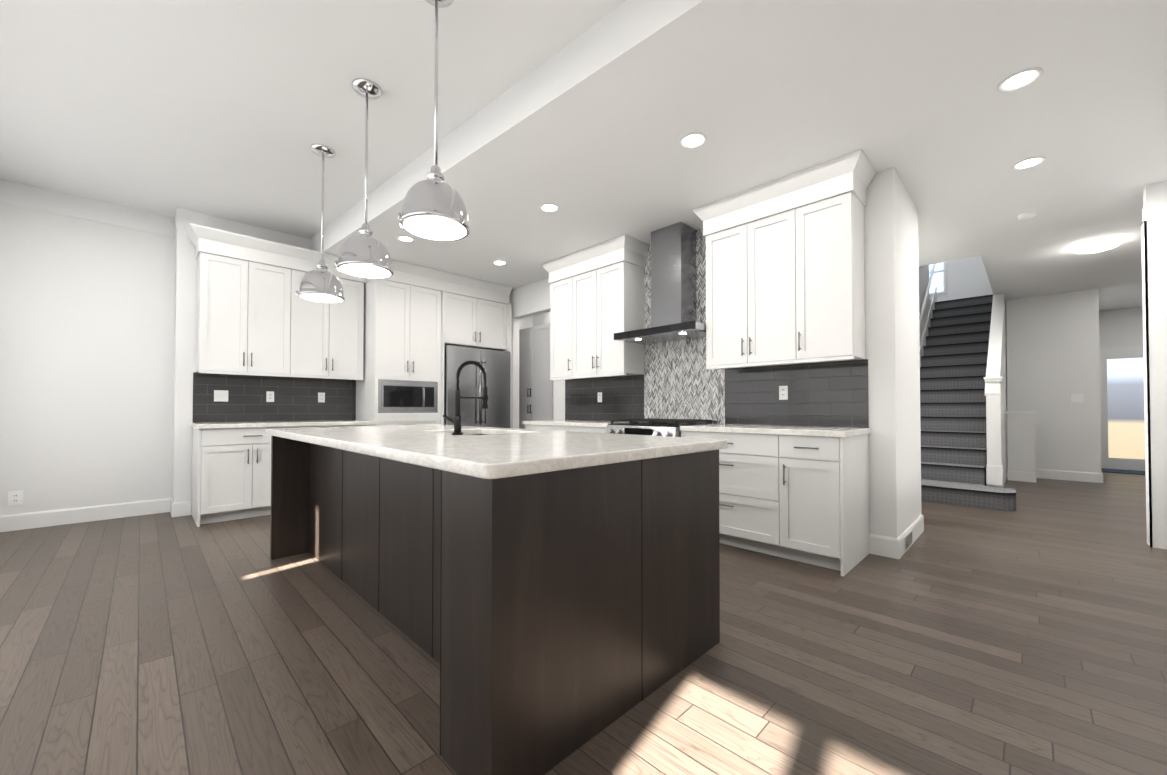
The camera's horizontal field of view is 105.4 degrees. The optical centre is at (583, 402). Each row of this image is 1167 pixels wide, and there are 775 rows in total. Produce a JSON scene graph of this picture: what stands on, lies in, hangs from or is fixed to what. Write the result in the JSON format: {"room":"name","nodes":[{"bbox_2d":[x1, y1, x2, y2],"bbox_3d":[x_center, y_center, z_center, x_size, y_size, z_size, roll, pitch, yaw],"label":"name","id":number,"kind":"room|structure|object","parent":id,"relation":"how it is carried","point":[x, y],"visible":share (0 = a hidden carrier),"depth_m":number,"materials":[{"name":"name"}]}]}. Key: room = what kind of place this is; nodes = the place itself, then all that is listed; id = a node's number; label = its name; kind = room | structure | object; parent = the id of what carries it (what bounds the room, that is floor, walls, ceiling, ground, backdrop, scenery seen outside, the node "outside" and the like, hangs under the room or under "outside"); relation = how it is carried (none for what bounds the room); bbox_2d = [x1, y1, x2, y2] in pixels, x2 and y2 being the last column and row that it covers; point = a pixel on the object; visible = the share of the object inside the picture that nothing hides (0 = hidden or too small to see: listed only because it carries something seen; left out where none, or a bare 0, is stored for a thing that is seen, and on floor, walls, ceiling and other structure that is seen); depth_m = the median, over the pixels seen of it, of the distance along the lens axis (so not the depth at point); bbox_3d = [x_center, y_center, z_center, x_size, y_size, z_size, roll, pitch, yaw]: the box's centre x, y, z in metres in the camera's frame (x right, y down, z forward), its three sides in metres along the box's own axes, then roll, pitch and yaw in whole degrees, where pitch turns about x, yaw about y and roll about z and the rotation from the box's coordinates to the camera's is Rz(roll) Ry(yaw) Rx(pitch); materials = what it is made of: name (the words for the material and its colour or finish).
{"room":"kitchen","nodes":[
{"label":"kitchen","id":0,"kind":"room"},
{"bbox_2d":[0,472,1166,774],"bbox_3d":[2.642,1.190,5.141,13.450,0.120,9.180,1,-1,-45],"label":"floor","id":1,"kind":"structure","parent":0,"point":[1028,636],"depth_m":1.85,"materials":[{"name":"brown wood"}]},
{"bbox_2d":[192,426,307,526],"bbox_3d":[-3.378,0.683,4.492,0.829,0.874,0.630,1,-1,-45],"label":"base cabinet","id":2,"kind":"object","parent":1,"relation":"on","point":[231,473],"depth_m":4.17,"materials":[{"name":"white wood"}]},
{"bbox_2d":[191,420,374,428],"bbox_3d":[-3.130,0.228,4.728,1.528,0.040,0.655,1,-1,-45],"label":"countertop","id":3,"kind":"structure","parent":2,"relation":"on","point":[213,425],"depth_m":4.49,"materials":[{"name":"stone"}]},
{"bbox_2d":[308,425,373,426],"bbox_3d":[-2.883,0.690,4.985,0.810,0.874,0.630,1,-1,-45],"label":"base cabinet","id":4,"kind":"object","parent":1,"relation":"on","point":[339,425],"depth_m":4.82,"materials":[{"name":"white wood"}]},
{"bbox_2d":[356,279,440,425],"bbox_3d":[-2.299,-0.140,5.552,0.800,2.550,0.668,1,-1,-45],"label":"tall cabinet","id":5,"kind":"object","parent":1,"relation":"on","point":[399,383],"visible":0.73,"depth_m":5.30,"materials":[{"name":"white wood"}]},
{"bbox_2d":[440,290,511,427],"bbox_3d":[-1.635,-0.131,6.190,1.038,2.550,0.700,1,-1,-45],"label":"surround","id":6,"kind":"object","parent":1,"relation":"on","point":[470,322],"visible":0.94,"depth_m":5.98,"materials":[{"name":"white wood"}]},
{"bbox_2d":[444,345,510,427],"bbox_3d":[-1.601,0.214,6.144,0.958,1.860,0.786,1,-1,-45],"label":"fridge","id":7,"kind":"object","parent":1,"relation":"on","point":[495,364],"visible":0.44,"depth_m":5.87,"materials":[{"name":"grey metal"}]},
{"bbox_2d":[270,434,719,774],"bbox_3d":[-0.783,0.656,2.590,1.246,0.874,2.791,1,-1,-45],"label":"kitchen island","id":8,"kind":"object","parent":1,"relation":"on","point":[547,621],"visible":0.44,"depth_m":1.49,"materials":[{"name":"brown wood"}]},
{"bbox_2d":[265,424,726,478],"bbox_3d":[-0.796,0.198,2.585,1.280,0.040,2.860,1,-1,-45],"label":"island countertop","id":9,"kind":"structure","parent":8,"relation":"on","point":[495,453],"depth_m":1.74,"materials":[{"name":"stone"}]},
{"bbox_2d":[443,360,488,434],"bbox_3d":[-0.648,-0.028,2.470,0.225,0.406,0.131,1,-1,-45],"label":"faucet","id":10,"kind":"object","parent":9,"relation":"on","point":[456,421],"visible":1,"depth_m":2.40,"materials":[{"name":"black metal"}]},
{"bbox_2d":[519,323,550,428],"bbox_3d":[-0.636,0.005,6.917,0.470,2.300,0.900,1,-1,-45],"label":"tall cabinet","id":11,"kind":"object","parent":1,"relation":"on","point":[536,393],"depth_m":6.70,"materials":[{"name":"white wood"}]},
{"bbox_2d":[525,424,568,430],"bbox_3d":[-0.198,0.692,5.093,0.630,0.874,0.726,1,-1,-45],"label":"base cabinet","id":12,"kind":"object","parent":1,"relation":"on","point":[539,427],"depth_m":4.86,"materials":[{"name":"white wood"}]},
{"bbox_2d":[551,380,553,419],"bbox_3d":[-0.001,-0.004,6.280,0.470,2.300,0.900,1,-1,-45],"label":"tall cabinet","id":13,"kind":"object","parent":1,"relation":"on","point":[552,381],"depth_m":6.40,"materials":[{"name":"white wood"}]},
{"bbox_2d":[569,426,605,432],"bbox_3d":[0.222,0.686,4.671,0.630,0.874,0.708,1,-1,-45],"label":"base cabinet","id":14,"kind":"object","parent":1,"relation":"on","point":[574,428],"depth_m":4.40,"materials":[{"name":"white wood"}]},
{"bbox_2d":[523,420,641,427],"bbox_3d":[-0.005,0.231,4.888,0.655,0.040,1.321,1,-1,-45],"label":"countertop","id":15,"kind":"structure","parent":14,"relation":"on","point":[587,423],"depth_m":4.68,"materials":[{"name":"stone"}]},
{"bbox_2d":[606,418,717,436],"bbox_3d":[0.702,0.637,4.099,0.758,0.955,0.760,1,-1,-45],"label":"range","id":16,"kind":"object","parent":1,"relation":"on","point":[659,427],"visible":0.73,"depth_m":3.92,"materials":[{"name":"silver metal"}]},
{"bbox_2d":[681,431,868,575],"bbox_3d":[1.429,0.668,3.433,0.668,0.874,1.188,1,-1,-45],"label":"base cabinet","id":17,"kind":"object","parent":1,"relation":"on","point":[804,499],"visible":0.75,"depth_m":3.06,"materials":[{"name":"white wood"}]},
{"bbox_2d":[680,424,870,436],"bbox_3d":[1.441,0.210,3.437,0.655,0.040,1.201,1,-1,-45],"label":"countertop","id":18,"kind":"structure","parent":17,"relation":"on","point":[798,430],"depth_m":3.15,"materials":[{"name":"stone"}]},
{"bbox_2d":[920,294,1015,511],"bbox_3d":[5.981,-0.365,6.920,5.660,3.040,1.138,1,-1,-45],"label":"stairs","id":19,"kind":"structure","parent":1,"relation":"on","point":[953,367],"depth_m":6.07,"materials":[{"name":"carpet"}]},
{"bbox_2d":[984,376,1002,485],"bbox_3d":[4.686,0.325,5.072,0.160,1.225,0.160,1,-1,-45],"label":"newel post","id":20,"kind":"object","parent":19,"relation":"on","point":[994,470],"visible":1,"depth_m":5.03,"materials":[{"name":"white wood"}]},
{"bbox_2d":[1005,411,1036,482],"bbox_3d":[6.414,0.639,6.513,0.160,1.020,0.330,1,-1,-45],"label":"wall","id":21,"kind":"structure","parent":1,"relation":"on","point":[1021,445],"depth_m":6.47,"materials":[{"name":"paint"}]},
{"bbox_2d":[1101,468,1145,474],"bbox_3d":[9.163,1.154,7.275,0.600,0.012,0.900,1,-1,-45],"label":"door mat","id":22,"kind":"object","parent":1,"relation":"on","point":[1123,471],"visible":0.56,"depth_m":7.39,"materials":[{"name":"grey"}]},
{"bbox_2d":[0,167,1166,537],"bbox_3d":[2.642,-1.670,5.182,13.450,5.600,9.180,1,-1,-45],"label":"wall","id":23,"kind":"structure","parent":0,"point":[96,357],"depth_m":4.21,"materials":[{"name":"paint"}]},
{"bbox_2d":[8,490,22,505],"bbox_3d":[-4.934,0.831,3.861,0.080,0.120,0.008,1,-1,-45],"label":"outlet","id":24,"kind":"object","parent":23,"relation":"attached to","point":[15,497],"visible":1,"depth_m":3.86,"materials":[{"name":"white plastic"}]},
{"bbox_2d":[0,498,167,531],"bbox_3d":[-4.684,1.044,4.103,1.300,0.140,0.014,1,-1,-45],"label":"baseboard","id":25,"kind":"structure","parent":23,"relation":"attached to","point":[22,521],"depth_m":4.12,"materials":[{"name":"white wood"}]},
{"bbox_2d":[168,498,179,516],"bbox_3d":[-4.094,1.049,4.436,0.034,0.140,0.314,1,-1,-45],"label":"baseboard","id":26,"kind":"structure","parent":23,"relation":"attached to","point":[174,508],"depth_m":4.34,"materials":[{"name":"white wood"}]},
{"bbox_2d":[196,252,299,375],"bbox_3d":[-3.483,-0.863,4.622,0.798,1.129,0.330,1,-1,-45],"label":"upper cabinet","id":27,"kind":"object","parent":23,"relation":"attached to","point":[256,319],"depth_m":4.48,"materials":[{"name":"white wood"}]},
{"bbox_2d":[192,372,355,422],"bbox_3d":[-3.361,-0.040,4.971,1.518,0.502,0.008,1,-1,-45],"label":"backsplash","id":28,"kind":"structure","parent":23,"relation":"attached to","point":[295,398],"depth_m":4.89,"materials":[{"name":"tile"}]},
{"bbox_2d":[214,390,227,401],"bbox_3d":[-3.737,-0.066,4.585,0.115,0.115,0.008,1,-1,-45],"label":"electrical outlet","id":29,"kind":"object","parent":28,"relation":"attached to","point":[220,395],"visible":1,"depth_m":4.58,"materials":[{"name":"white plastic"}]},
{"bbox_2d":[266,391,273,401],"bbox_3d":[-3.440,-0.062,4.882,0.070,0.115,0.008,1,-1,-45],"label":"electrical outlet","id":30,"kind":"object","parent":28,"relation":"attached to","point":[269,396],"visible":1,"depth_m":4.88,"materials":[{"name":"white plastic"}]},
{"bbox_2d":[318,393,324,401],"bbox_3d":[-3.086,-0.057,5.235,0.070,0.115,0.008,1,-1,-45],"label":"electrical outlet","id":31,"kind":"object","parent":28,"relation":"attached to","point":[321,397],"visible":1,"depth_m":5.23,"materials":[{"name":"white plastic"}]},
{"bbox_2d":[296,271,363,379],"bbox_3d":[-3.002,-0.856,5.100,0.799,1.129,0.330,1,-1,-45],"label":"upper cabinet","id":32,"kind":"object","parent":23,"relation":"attached to","point":[331,334],"depth_m":5.04,"materials":[{"name":"white wood"}]},
{"bbox_2d":[187,223,511,303],"bbox_3d":[-2.476,-1.532,5.366,3.420,0.226,0.710,1,-1,-45],"label":"crown molding","id":33,"kind":"structure","parent":23,"relation":"attached to","point":[208,240],"depth_m":4.83,"materials":[{"name":"white wood"}]},
{"bbox_2d":[541,234,649,379],"bbox_3d":[0.095,-0.959,4.978,0.410,1.382,1.300,1,-1,-45],"label":"upper cabinet","id":34,"kind":"object","parent":23,"relation":"attached to","point":[596,297],"visible":1,"depth_m":4.74,"materials":[{"name":"white wood"}]},
{"bbox_2d":[614,222,705,344],"bbox_3d":[0.791,-1.135,4.220,0.496,1.057,0.904,1,-1,-45],"label":"range hood","id":35,"kind":"object","parent":23,"relation":"attached to","point":[673,287],"visible":0.98,"depth_m":4.18,"materials":[{"name":"silver metal"}]},
{"bbox_2d":[565,228,868,427],"bbox_3d":[0.931,-0.620,4.433,0.008,2.078,3.285,1,-1,-45],"label":"backsplash","id":36,"kind":"structure","parent":23,"relation":"attached to","point":[677,380],"depth_m":4.18,"materials":[{"name":"tile"}]},
{"bbox_2d":[598,392,601,401],"bbox_3d":[0.189,-0.058,5.157,0.008,0.115,0.070,1,-1,-45],"label":"electrical outlet","id":37,"kind":"object","parent":36,"relation":"attached to","point":[599,396],"visible":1,"depth_m":5.15,"materials":[{"name":"white plastic"}]},
{"bbox_2d":[779,386,787,399],"bbox_3d":[1.657,-0.079,3.684,0.008,0.115,0.070,1,-1,-45],"label":"electrical outlet","id":38,"kind":"object","parent":36,"relation":"attached to","point":[783,392],"visible":1,"depth_m":3.68,"materials":[{"name":"white plastic"}]},
{"bbox_2d":[693,149,875,368],"bbox_3d":[1.537,-0.980,3.531,0.410,1.382,1.275,1,-1,-45],"label":"upper cabinet","id":39,"kind":"object","parent":23,"relation":"attached to","point":[785,270],"visible":1,"depth_m":3.33,"materials":[{"name":"white wood"}]},
{"bbox_2d":[892,515,923,558],"bbox_3d":[2.570,1.036,3.480,1.028,0.140,0.014,1,-1,-45],"label":"baseboard","id":40,"kind":"structure","parent":23,"relation":"attached to","point":[917,527],"depth_m":3.29,"materials":[{"name":"white wood"}]},
{"bbox_2d":[904,530,912,550],"bbox_3d":[2.436,1.033,3.331,0.300,0.100,0.007,1,-1,-45],"label":"air vent","id":41,"kind":"object","parent":23,"relation":"in","point":[908,539],"visible":1,"depth_m":3.31,"materials":[{"name":"white metal"}]},
{"bbox_2d":[919,264,935,327],"bbox_3d":[5.253,-1.304,6.963,3.496,2.731,0.080,1,-1,-45],"label":"handrail","id":42,"kind":"object","parent":23,"relation":"attached to","point":[926,294],"visible":0.25,"depth_m":7.38,"materials":[{"name":"white wood"}]},
{"bbox_2d":[920,287,936,366],"bbox_3d":[5.283,-0.534,7.021,4.110,3.380,0.018,1,-1,-45],"label":"trim","id":43,"kind":"structure","parent":23,"relation":"attached to","point":[928,323],"depth_m":7.75,"materials":[{"name":"white wood"}]},
{"bbox_2d":[929,262,946,295],"bbox_3d":[7.470,-2.806,9.647,0.030,1.000,0.630,1,-1,-45],"label":"window","id":44,"kind":"structure","parent":23,"relation":"in","point":[939,281],"depth_m":9.51,"materials":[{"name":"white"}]},
{"bbox_2d":[1036,469,1102,482],"bbox_3d":[7.017,1.081,6.656,0.014,0.140,0.950,1,-1,-45],"label":"baseboard","id":45,"kind":"structure","parent":23,"relation":"attached to","point":[1040,473],"depth_m":6.52,"materials":[{"name":"white wood"}]},
{"bbox_2d":[1071,394,1083,401],"bbox_3d":[7.205,-0.061,6.486,0.010,0.120,0.120,1,-1,-45],"label":"light switch","id":46,"kind":"object","parent":23,"relation":"attached to","point":[1076,397],"visible":1,"depth_m":6.48,"materials":[{"name":"white plastic"}]},
{"bbox_2d":[1099,346,1144,470],"bbox_3d":[9.384,0.103,7.518,0.060,2.120,1.090,1,-1,-45],"label":"front door","id":47,"kind":"structure","parent":23,"relation":"in","point":[1122,408],"depth_m":7.65,"materials":[{"name":"white"}]},
{"bbox_2d":[1141,204,1166,548],"bbox_3d":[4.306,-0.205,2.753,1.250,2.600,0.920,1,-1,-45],"label":"door frame","id":48,"kind":"structure","parent":23,"relation":"attached to","point":[1154,258],"depth_m":3.38,"materials":[{"name":"white wood"}]},
{"bbox_2d":[0,0,1166,310],"bbox_3d":[2.642,-3.110,5.203,13.450,2.920,9.180,1,-1,-45],"label":"ceiling","id":49,"kind":"structure","parent":0,"point":[174,116],"depth_m":2.79,"materials":[{"name":"paint"}]},
{"bbox_2d":[296,144,344,302],"bbox_3d":[-1.992,-1.358,3.384,0.325,1.134,0.316,1,-1,-45],"label":"pendant light","id":50,"kind":"object","parent":49,"relation":"hanging from","point":[320,283],"visible":1,"depth_m":3.33,"materials":[{"name":"silver metal"}]},
{"bbox_2d":[335,78,393,278],"bbox_3d":[-1.336,-1.368,2.725,0.325,1.134,0.316,1,-1,-45],"label":"pendant light","id":51,"kind":"object","parent":49,"relation":"hanging from","point":[364,254],"visible":1,"depth_m":2.68,"materials":[{"name":"silver metal"}]},
{"bbox_2d":[396,235,414,242],"bbox_3d":[-1.803,-1.655,4.508,0.176,0.010,0.176,1,-1,-45],"label":"recessed light","id":52,"kind":"object","parent":49,"relation":"in","point":[402,238],"visible":0.98,"depth_m":4.50,"materials":[{"name":"white plastic"}]},
{"bbox_2d":[398,0,469,241],"bbox_3d":[-0.694,-1.377,2.080,0.325,1.134,0.316,1,-1,-45],"label":"pendant light","id":53,"kind":"object","parent":49,"relation":"hanging from","point":[433,207],"visible":1,"depth_m":2.02,"materials":[{"name":"silver metal"}]},
{"bbox_2d":[492,260,506,265],"bbox_3d":[-0.989,-1.644,5.249,0.176,0.010,0.176,1,-1,-45],"label":"recessed light","id":54,"kind":"object","parent":49,"relation":"in","point":[499,262],"visible":1,"depth_m":5.23,"materials":[{"name":"white"}]},
{"bbox_2d":[539,203,559,212],"bbox_3d":[-0.291,-1.665,3.813,0.176,0.010,0.176,1,-1,-45],"label":"recessed light","id":55,"kind":"object","parent":49,"relation":"in","point":[549,207],"visible":1,"depth_m":3.81,"materials":[{"name":"white plastic"}]},
{"bbox_2d":[679,132,706,148],"bbox_3d":[0.704,-1.678,2.856,0.176,0.010,0.176,1,-1,-45],"label":"recessed light","id":56,"kind":"object","parent":49,"relation":"in","point":[693,140],"visible":1,"depth_m":2.85,"materials":[{"name":"white plastic"}]},
{"bbox_2d":[997,67,1043,92],"bbox_3d":[2.287,-1.686,2.330,0.176,0.010,0.176,1,-1,-45],"label":"recessed light","id":57,"kind":"object","parent":49,"relation":"in","point":[1021,79],"visible":1,"depth_m":2.33,"materials":[{"name":"white plastic"}]},
{"bbox_2d":[1018,211,1036,220],"bbox_3d":[3.937,-1.650,3.945,0.120,0.034,0.120,1,-1,-45],"label":"smoke detector","id":58,"kind":"object","parent":49,"relation":"attached to","point":[1026,216],"visible":1,"depth_m":3.92,"materials":[{"name":"white plastic"}]},
{"bbox_2d":[1011,156,1045,170],"bbox_3d":[3.123,-1.675,3.120,0.176,0.010,0.176,1,-1,-45],"label":"recessed light","id":59,"kind":"object","parent":49,"relation":"in","point":[1028,163],"visible":1,"depth_m":3.12,"materials":[{"name":"white"}]},
{"bbox_2d":[1070,237,1124,253],"bbox_3d":[5.367,-1.620,4.649,0.380,0.074,0.380,1,-1,-45],"label":"flush ceiling light","id":60,"kind":"object","parent":49,"relation":"attached to","point":[1096,245],"visible":1,"depth_m":4.57,"materials":[{"name":"white glass"}]},
{"bbox_2d":[985,293,1007,486],"bbox_3d":[5.971,-0.235,6.388,3.502,2.765,0.124,1,-1,-45],"label":"wall","id":61,"kind":"structure","parent":0,"point":[997,358],"depth_m":6.12,"materials":[{"name":"paint"}]}
]}

